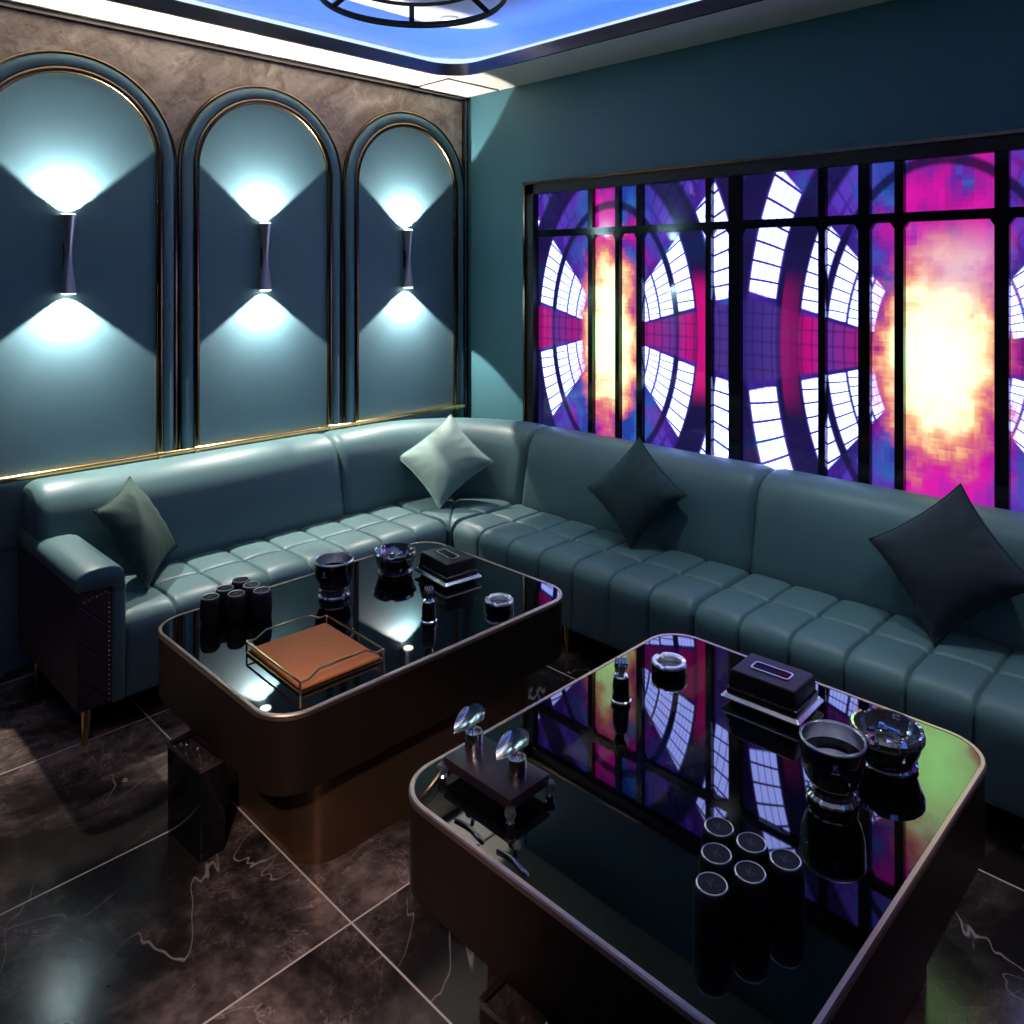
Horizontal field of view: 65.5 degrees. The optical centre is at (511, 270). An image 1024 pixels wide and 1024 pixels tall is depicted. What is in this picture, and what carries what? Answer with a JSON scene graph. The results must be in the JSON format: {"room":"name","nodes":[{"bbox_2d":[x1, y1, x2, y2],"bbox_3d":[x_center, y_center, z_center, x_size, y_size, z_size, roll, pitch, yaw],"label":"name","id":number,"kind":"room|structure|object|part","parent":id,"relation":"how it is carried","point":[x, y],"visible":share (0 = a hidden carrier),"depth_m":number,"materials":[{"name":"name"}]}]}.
{"room":"karaoke room","nodes":[
{"label":"karaoke room","id":0,"kind":"room"},
{"bbox_2d":[0,7,461,673],"bbox_3d":[-2.044,0.075,3.227,0.112,3.050,4.905,0,0,45],"label":"wall","id":1,"kind":"structure","parent":0,"point":[180,78],"depth_m":3.70,"materials":[{"name":"brown stone"}]},
{"bbox_2d":[0,49,176,548],"bbox_3d":[-1.838,0.090,3.325,0.044,2.020,0.880,0,0,45],"label":"wall panel","id":2,"kind":"object","parent":1,"relation":"attached to","point":[89,375],"visible":0.94,"depth_m":3.35,"materials":[{"name":"teal leather"}]},
{"bbox_2d":[60,213,76,294],"bbox_3d":[-1.833,-0.070,3.289,0.066,0.334,0.064,0,0,45],"label":"wall sconce","id":3,"kind":"object","parent":2,"relation":"attached to","point":[68,220],"visible":1,"depth_m":3.27,"materials":[{"name":"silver metal"}]},
{"bbox_2d":[0,404,464,483],"bbox_3d":[-1.990,0.846,3.166,0.050,0.078,4.795,0,0,45],"label":"brass rail","id":4,"kind":"object","parent":1,"relation":"attached to","point":[44,473],"visible":0.96,"depth_m":3.71,"materials":[{"name":"gold metal"}]},
{"bbox_2d":[0,0,468,100],"bbox_3d":[-2.002,-1.062,3.186,0.030,0.022,4.905,0,0,45],"label":"trim","id":5,"kind":"structure","parent":1,"relation":"attached to","point":[4,4],"depth_m":3.73,"materials":[{"name":"grey"}]},
{"bbox_2d":[177,85,341,455],"bbox_3d":[-1.218,0.090,3.951,0.044,2.020,0.880,0,0,45],"label":"wall panel","id":6,"kind":"object","parent":1,"relation":"attached to","point":[252,362],"visible":0.96,"depth_m":3.92,"materials":[{"name":"teal leather"}]},
{"bbox_2d":[259,223,271,290],"bbox_3d":[-1.212,-0.070,3.914,0.066,0.334,0.064,0,0,45],"label":"wall sconce","id":7,"kind":"object","parent":6,"relation":"attached to","point":[265,228],"visible":1,"depth_m":3.90,"materials":[{"name":"silver metal"}]},
{"bbox_2d":[342,110,464,428],"bbox_3d":[-0.597,0.090,4.576,0.044,2.020,0.880,0,0,45],"label":"wall panel","id":8,"kind":"object","parent":1,"relation":"attached to","point":[403,349],"visible":0.97,"depth_m":4.54,"materials":[{"name":"teal leather"}]},
{"bbox_2d":[403,229,413,287],"bbox_3d":[-0.592,-0.070,4.540,0.066,0.334,0.064,0,0,45],"label":"wall sconce","id":9,"kind":"object","parent":8,"relation":"attached to","point":[408,233],"visible":1,"depth_m":4.52,"materials":[{"name":"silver metal"}]},
{"bbox_2d":[3,0,892,89],"bbox_3d":[0.110,-1.189,1.091,5.980,0.232,4.905,0,0,45],"label":"ceiling","id":10,"kind":"structure","parent":0,"point":[766,14],"depth_m":3.91,"materials":[{"name":"beige paint"}]},
{"bbox_2d":[320,0,506,27],"bbox_3d":[-0.410,-1.205,3.251,0.790,0.200,0.790,0,0,45],"label":"ring chandelier","id":11,"kind":"object","parent":10,"relation":"hanging from","point":[411,23],"visible":1,"depth_m":3.53,"materials":[{"name":"black metal"}]},
{"bbox_2d":[106,0,763,75],"bbox_3d":[0.129,-1.100,1.160,5.258,0.062,4.038,0,0,45],"label":"trim","id":12,"kind":"structure","parent":10,"relation":"attached to","point":[700,8],"depth_m":3.68,"materials":[{"name":"grey metal"}]},
{"bbox_2d":[177,0,699,63],"bbox_3d":[0.129,-1.149,1.160,5.446,0.072,4.226,0,0,45],"label":"light strip","id":13,"kind":"object","parent":10,"relation":"attached to","point":[437,60],"visible":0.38,"depth_m":3.93,"materials":[{"name":"grey plastic"}]},
{"bbox_2d":[439,16,459,20],"bbox_3d":[-0.322,-1.300,4.121,0.110,0.009,0.110,0,0,45],"label":"recessed light","id":14,"kind":"object","parent":10,"relation":"in","point":[443,18],"visible":0.43,"depth_m":4.09,"materials":[{"name":"white paint"}]},
{"bbox_2d":[416,78,498,97],"bbox_3d":[-0.320,-1.069,4.669,0.294,0.008,0.394,0,0,45],"label":"recessed light","id":15,"kind":"object","parent":10,"relation":"attached to","point":[449,86],"visible":1,"depth_m":4.64,"materials":[{"name":"white"}]},
{"bbox_2d":[0,626,1023,1023],"bbox_3d":[0.110,1.650,1.091,5.980,0.100,4.905,0,0,45],"label":"floor","id":16,"kind":"structure","parent":0,"point":[106,917],"depth_m":1.98,"materials":[{"name":"stone"}]},
{"bbox_2d":[167,730,224,862],"bbox_3d":[-0.889,1.472,2.239,0.195,0.256,0.078,0,0,41],"label":"waste bin","id":17,"kind":"object","parent":16,"relation":"on","point":[196,773],"visible":0.97,"depth_m":2.19,"materials":[{"name":"black metal"}]},
{"bbox_2d":[158,542,562,863],"bbox_3d":[-0.470,1.360,2.651,0.810,0.480,1.147,0,0,45],"label":"coffee table","id":18,"kind":"object","parent":16,"relation":"on","point":[322,771],"visible":0.91,"depth_m":2.32,"materials":[{"name":"brown metal"}]},
{"bbox_2d":[200,593,220,626],"bbox_3d":[-0.960,1.078,2.535,0.065,0.086,0.065,0,0,-24],"label":"cup","id":19,"kind":"object","parent":18,"relation":"on","point":[210,603],"visible":1,"depth_m":2.51,"materials":[{"name":"black plastic"}]},
{"bbox_2d":[215,584,234,617],"bbox_3d":[-0.939,1.078,2.604,0.065,0.086,0.065,0,0,-24],"label":"cup","id":20,"kind":"object","parent":18,"relation":"on","point":[223,590],"visible":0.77,"depth_m":2.58,"materials":[{"name":"black"}]},
{"bbox_2d":[226,590,246,623],"bbox_3d":[-0.886,1.078,2.560,0.065,0.086,0.065,0,0,-24],"label":"cup","id":21,"kind":"object","parent":18,"relation":"on","point":[236,600],"visible":1,"depth_m":2.54,"materials":[{"name":"black"}]},
{"bbox_2d":[231,576,249,589],"bbox_3d":[-0.911,1.078,2.675,0.065,0.086,0.065,0,0,-24],"label":"cup","id":22,"kind":"object","parent":18,"relation":"on","point":[238,582],"visible":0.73,"depth_m":2.66,"materials":[{"name":"black"}]},
{"bbox_2d":[242,581,260,613],"bbox_3d":[-0.860,1.078,2.630,0.065,0.086,0.065,0,0,-24],"label":"cup","id":23,"kind":"object","parent":18,"relation":"on","point":[248,587],"visible":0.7,"depth_m":2.60,"materials":[{"name":"black"}]},
{"bbox_2d":[251,587,271,619],"bbox_3d":[-0.813,1.078,2.586,0.065,0.086,0.065,0,0,-24],"label":"cup","id":24,"kind":"object","parent":18,"relation":"on","point":[261,601],"visible":1,"depth_m":2.56,"materials":[{"name":"black"}]},
{"bbox_2d":[246,614,384,695],"bbox_3d":[-0.573,1.094,2.308,0.270,0.055,0.322,0,0,-44],"label":"wire tray","id":25,"kind":"object","parent":18,"relation":"on","point":[295,688],"visible":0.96,"depth_m":2.23,"materials":[{"name":"gold metal"}]},
{"bbox_3d":[-0.681,1.078,2.423,0.264,0.023,0.006,0,0,-44],"label":"handle","id":26,"kind":"part","parent":25,"relation":"part of","materials":[{"name":"gold metal"}]},
{"bbox_2d":[251,623,378,688],"bbox_3d":[-0.573,1.109,2.308,0.250,0.006,0.302,0,0,-44],"label":"mat","id":27,"kind":"object","parent":25,"relation":"in","point":[301,653],"visible":0.88,"depth_m":2.30,"materials":[{"name":"orange leather"}]},
{"bbox_3d":[-0.464,1.078,2.194,0.264,0.023,0.006,0,0,-44],"label":"handle","id":28,"kind":"part","parent":25,"relation":"part of","materials":[{"name":"gold metal"}]},
{"bbox_2d":[314,552,353,601],"bbox_3d":[-0.613,1.055,2.741,0.135,0.132,0.135,0,0,45],"label":"goblet","id":29,"kind":"object","parent":18,"relation":"on","point":[333,570],"visible":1,"depth_m":2.70,"materials":[{"name":"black glass"}]},
{"bbox_2d":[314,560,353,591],"bbox_3d":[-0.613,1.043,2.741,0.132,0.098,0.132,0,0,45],"label":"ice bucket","id":30,"kind":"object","parent":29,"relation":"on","point":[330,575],"depth_m":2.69,"materials":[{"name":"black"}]},
{"bbox_3d":[-0.470,1.130,2.651,0.785,0.017,1.122,0,0,45],"label":"glass","id":31,"kind":"part","parent":18,"relation":"part of","materials":[{"name":"black glass"}]},
{"bbox_2d":[373,542,415,577],"bbox_3d":[-0.437,1.079,2.968,0.160,0.083,0.160,0,0,-24],"label":"ashtray","id":32,"kind":"object","parent":18,"relation":"on","point":[393,560],"visible":1,"depth_m":2.92,"materials":[{"name":"black"}]},
{"bbox_2d":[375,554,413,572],"bbox_3d":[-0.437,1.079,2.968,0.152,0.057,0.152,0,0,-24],"label":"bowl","id":33,"kind":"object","parent":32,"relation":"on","point":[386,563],"depth_m":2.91,"materials":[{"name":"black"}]},
{"bbox_2d":[420,585,436,625],"bbox_3d":[-0.265,1.062,2.537,0.054,0.117,0.054,0,0,-28],"label":"bottle","id":34,"kind":"object","parent":18,"relation":"on","point":[428,618],"visible":1,"depth_m":2.52,"materials":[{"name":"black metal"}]},
{"bbox_2d":[414,545,481,588],"bbox_3d":[-0.235,1.077,2.909,0.160,0.089,0.210,0,0,-38],"label":"tissue box","id":35,"kind":"object","parent":18,"relation":"on","point":[446,566],"visible":1,"depth_m":2.86,"materials":[{"name":"black leather"}]},
{"bbox_3d":[-0.235,1.034,2.909,0.042,0.004,0.104,0,0,-38],"label":"slot frame","id":36,"kind":"part","parent":35,"relation":"part of","materials":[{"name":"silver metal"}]},
{"bbox_3d":[-0.235,1.076,2.903,0.130,0.007,0.179,0,0,-38],"label":"bead trim","id":37,"kind":"part","parent":35,"relation":"part of","materials":[{"name":"black leather"}]},
{"bbox_2d":[484,593,513,613],"bbox_3d":[-0.043,1.104,2.645,0.099,0.034,0.099,0,0,16],"label":"ashtray","id":38,"kind":"object","parent":18,"relation":"on","point":[495,603],"visible":1,"depth_m":2.62,"materials":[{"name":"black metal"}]},
{"bbox_2d":[479,977,552,1023],"bbox_3d":[0.047,1.472,1.433,0.215,0.256,0.090,0,0,41],"label":"waste bin","id":39,"kind":"object","parent":16,"relation":"on","point":[500,1003],"visible":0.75,"depth_m":1.49,"materials":[{"name":"black"}]},
{"bbox_2d":[17,418,1023,817],"bbox_3d":[0.505,1.210,2.381,4.635,0.784,2.377,0,0,45],"label":"sectional sofa","id":40,"kind":"object","parent":16,"relation":"on","point":[779,565],"visible":0.83,"depth_m":3.13,"materials":[{"name":"teal leather"}]},
{"bbox_3d":[-1.857,1.541,3.123,0.038,0.121,0.038,0,0,45],"label":"leg","id":41,"kind":"part","parent":40,"relation":"part of","materials":[{"name":"gold metal"}]},
{"bbox_3d":[-1.672,1.274,2.954,0.735,0.417,0.113,0,0,45],"label":"arm","id":42,"kind":"part","parent":40,"relation":"part of","materials":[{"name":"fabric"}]},
{"bbox_3d":[-1.656,1.055,2.962,0.747,0.100,0.158,0,0,45],"label":"armrest","id":43,"kind":"part","parent":40,"relation":"part of","materials":[{"name":"teal leather"}]},
{"bbox_3d":[-1.446,1.541,2.701,0.038,0.121,0.038,0,0,45],"label":"leg","id":44,"kind":"part","parent":40,"relation":"part of","materials":[{"name":"gold metal"}]},
{"bbox_3d":[-1.408,1.280,2.698,0.007,0.379,0.086,0,0,45],"label":"nailhead trim","id":45,"kind":"part","parent":40,"relation":"part of","materials":[{"name":"silver metal"}]},
{"bbox_2d":[93,476,177,589],"bbox_3d":[-1.462,1.014,3.114,0.202,0.347,0.395,0,0,-5],"label":"cushion","id":46,"kind":"object","parent":40,"relation":"on","point":[130,520],"visible":1,"depth_m":3.02,"materials":[{"name":"green fabric"}]},
{"bbox_3d":[-1.390,1.151,3.541,0.310,0.667,1.328,0,0,45],"label":"backrest","id":47,"kind":"part","parent":40,"relation":"part of","materials":[{"name":"teal leather"}]},
{"bbox_2d":[124,505,445,696],"bbox_3d":[-0.992,1.343,3.459,0.480,0.285,1.481,0,0,45],"label":"seat cushion","id":48,"kind":"object","parent":40,"relation":"on","point":[279,555],"depth_m":3.30,"materials":[{"name":"teal leather"}]},
{"bbox_3d":[-0.402,1.151,4.275,1.296,0.667,0.531,0,0,-12],"label":"backrest","id":49,"kind":"part","parent":40,"relation":"part of","materials":[{"name":"teal leather"}]},
{"bbox_2d":[400,414,493,507],"bbox_3d":[-0.350,0.984,4.152,0.453,0.429,0.250,0,0,-24],"label":"cushion","id":50,"kind":"object","parent":40,"relation":"on","point":[444,460],"visible":1,"depth_m":4.09,"materials":[{"name":"fabric"}]},
{"bbox_2d":[397,496,510,546],"bbox_3d":[-0.300,1.343,4.157,0.480,0.285,0.480,0,0,45],"label":"seat cushion","id":51,"kind":"object","parent":40,"relation":"on","point":[456,509],"depth_m":4.06,"materials":[{"name":"teal leather"}]},
{"bbox_3d":[0.233,1.541,3.357,0.038,0.121,0.038,0,0,45],"label":"leg","id":52,"kind":"part","parent":40,"relation":"part of","materials":[{"name":"gold metal"}]},
{"bbox_2d":[453,504,748,651],"bbox_3d":[0.343,1.343,3.519,1.326,0.285,0.480,0,0,45],"label":"seat cushion","id":53,"kind":"object","parent":40,"relation":"on","point":[616,595],"depth_m":3.29,"materials":[{"name":"teal leather"}]},
{"bbox_2d":[588,437,686,548],"bbox_3d":[0.544,0.972,3.508,0.197,0.453,0.450,0,0,-34],"label":"cushion","id":54,"kind":"object","parent":40,"relation":"on","point":[636,491],"visible":1,"depth_m":3.44,"materials":[{"name":"teal fabric"}]},
{"bbox_3d":[0.600,1.151,3.743,1.278,0.667,0.310,0,0,45],"label":"backrest","id":55,"kind":"part","parent":40,"relation":"part of","materials":[{"name":"teal leather"}]},
{"bbox_2d":[694,573,1023,817],"bbox_3d":[1.269,1.343,2.601,1.278,0.285,0.480,0,0,45],"label":"seat cushion","id":56,"kind":"object","parent":40,"relation":"on","point":[968,683],"depth_m":2.53,"materials":[{"name":"teal leather"}]},
{"bbox_3d":[1.508,1.151,2.842,1.279,0.667,0.310,0,0,45],"label":"backrest","id":57,"kind":"part","parent":40,"relation":"part of","materials":[{"name":"teal leather"}]},
{"bbox_2d":[868,483,1023,642],"bbox_3d":[1.438,0.959,2.628,0.499,0.488,0.202,0,0,29],"label":"cushion","id":58,"kind":"object","parent":40,"relation":"on","point":[950,564],"visible":1,"depth_m":2.58,"materials":[{"name":"blue fabric"}]},
{"bbox_2d":[409,633,986,1023],"bbox_3d":[0.435,1.360,1.802,0.910,0.480,1.087,0,0,45],"label":"coffee table","id":59,"kind":"object","parent":16,"relation":"on","point":[582,905],"visible":0.95,"depth_m":1.56,"materials":[{"name":"black glass"}]},
{"bbox_2d":[437,703,555,825],"bbox_3d":[-0.035,1.047,1.733,0.237,0.148,0.146,0,0,45],"label":"holder","id":60,"kind":"object","parent":59,"relation":"on","point":[500,771],"visible":1,"depth_m":1.70,"materials":[{"name":"black paint"}]},
{"bbox_3d":[-0.087,1.019,1.780,0.013,0.034,0.009,0,0,-23],"label":"stem","id":61,"kind":"part","parent":60,"relation":"part of","materials":[{"name":"silver metal"}]},
{"bbox_3d":[-0.085,1.052,1.782,0.041,0.046,0.041,0,0,45],"label":"post","id":62,"kind":"part","parent":60,"relation":"part of","materials":[{"name":"silver metal"}]},
{"bbox_3d":[0.009,1.019,1.685,0.013,0.034,0.009,0,0,-23],"label":"stem","id":63,"kind":"part","parent":60,"relation":"part of","materials":[{"name":"silver metal"}]},
{"bbox_3d":[0.011,1.052,1.687,0.041,0.046,0.041,0,0,45],"label":"post","id":64,"kind":"part","parent":60,"relation":"part of","materials":[{"name":"silver metal"}]},
{"bbox_2d":[611,657,631,707],"bbox_3d":[0.283,1.062,2.068,0.054,0.117,0.054,0,0,-1],"label":"bottle","id":65,"kind":"object","parent":59,"relation":"on","point":[620,697],"visible":1,"depth_m":2.05,"materials":[{"name":"black glass"}]},
{"bbox_2d":[651,652,686,679],"bbox_3d":[0.440,1.104,2.226,0.099,0.034,0.099,0,0,45],"label":"ashtray","id":66,"kind":"object","parent":59,"relation":"on","point":[665,665],"visible":1,"depth_m":2.20,"materials":[{"name":"black"}]},
{"bbox_2d":[692,872,731,947],"bbox_3d":[0.338,1.078,1.346,0.065,0.086,0.065,0,0,-24],"label":"cup","id":67,"kind":"object","parent":59,"relation":"on","point":[711,898],"visible":1,"depth_m":1.32,"materials":[{"name":"black"}]},
{"bbox_2d":[698,842,733,895],"bbox_3d":[0.364,1.078,1.417,0.065,0.086,0.065,0,0,-24],"label":"cup","id":68,"kind":"object","parent":59,"relation":"on","point":[717,858],"visible":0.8,"depth_m":1.40,"materials":[{"name":"black"}]},
{"bbox_2d":[701,817,735,856],"bbox_3d":[0.386,1.078,1.484,0.065,0.086,0.065,0,0,-24],"label":"cup","id":69,"kind":"object","parent":59,"relation":"on","point":[719,830],"visible":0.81,"depth_m":1.47,"materials":[{"name":"black"}]},
{"bbox_2d":[731,860,769,934],"bbox_3d":[0.411,1.078,1.373,0.065,0.086,0.065,0,0,-24],"label":"cup","id":70,"kind":"object","parent":59,"relation":"on","point":[750,893],"visible":0.99,"depth_m":1.35,"materials":[{"name":"black"}]},
{"bbox_2d":[733,832,768,871],"bbox_3d":[0.434,1.078,1.444,0.065,0.086,0.065,0,0,-24],"label":"cup","id":71,"kind":"object","parent":59,"relation":"on","point":[749,846],"visible":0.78,"depth_m":1.43,"materials":[{"name":"black"}]},
{"bbox_2d":[721,653,823,726],"bbox_3d":[0.672,1.077,2.058,0.210,0.089,0.160,0,0,42],"label":"tissue box","id":72,"kind":"object","parent":59,"relation":"on","point":[786,694],"visible":1,"depth_m":2.02,"materials":[{"name":"black leather"}]},
{"bbox_3d":[0.672,1.034,2.058,0.104,0.004,0.042,0,0,42],"label":"slot frame","id":73,"kind":"part","parent":72,"relation":"part of","materials":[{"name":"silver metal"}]},
{"bbox_3d":[0.673,1.076,2.053,0.179,0.007,0.130,0,0,42],"label":"bead trim","id":74,"kind":"part","parent":72,"relation":"part of","materials":[{"name":"black"}]},
{"bbox_2d":[766,848,804,920],"bbox_3d":[0.482,1.078,1.402,0.065,0.086,0.065,0,0,-24],"label":"cup","id":75,"kind":"object","parent":59,"relation":"on","point":[785,870],"visible":0.96,"depth_m":1.38,"materials":[{"name":"black metal"}]},
{"bbox_2d":[799,719,866,812],"bbox_3d":[0.682,1.055,1.694,0.135,0.132,0.135,0,0,45],"label":"goblet","id":76,"kind":"object","parent":59,"relation":"on","point":[833,753],"visible":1,"depth_m":1.66,"materials":[{"name":"black glass"}]},
{"bbox_2d":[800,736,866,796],"bbox_3d":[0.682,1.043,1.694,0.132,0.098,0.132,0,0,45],"label":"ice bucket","id":77,"kind":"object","parent":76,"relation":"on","point":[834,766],"depth_m":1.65,"materials":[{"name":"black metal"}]},
{"bbox_2d":[849,708,925,778],"bbox_3d":[0.856,1.079,1.817,0.160,0.083,0.160,0,0,22],"label":"ashtray","id":78,"kind":"object","parent":59,"relation":"on","point":[895,741],"visible":0.86,"depth_m":1.80,"materials":[{"name":"grey"}]},
{"bbox_2d":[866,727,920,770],"bbox_3d":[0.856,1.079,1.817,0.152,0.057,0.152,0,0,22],"label":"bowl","id":79,"kind":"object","parent":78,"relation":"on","point":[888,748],"depth_m":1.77,"materials":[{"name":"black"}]},
{"bbox_2d":[468,0,1023,420],"bbox_3d":[1.837,0.075,2.903,6.080,3.050,0.100,0,0,45],"label":"wall","id":80,"kind":"structure","parent":0,"point":[895,70],"depth_m":3.68,"materials":[{"name":"teal paint"}]},
{"bbox_2d":[462,100,467,417],"bbox_3d":[-0.292,0.264,4.919,0.018,2.673,0.013,0,0,45],"label":"trim","id":81,"kind":"structure","parent":80,"relation":"attached to","point":[465,101],"depth_m":4.91,"materials":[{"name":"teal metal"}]},
{"bbox_2d":[523,128,1023,512],"bbox_3d":[1.389,0.275,3.233,3.680,1.550,0.062,0,0,45],"label":"window","id":82,"kind":"structure","parent":80,"relation":"attached to","point":[856,314],"depth_m":3.41,"materials":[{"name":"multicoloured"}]}
]}

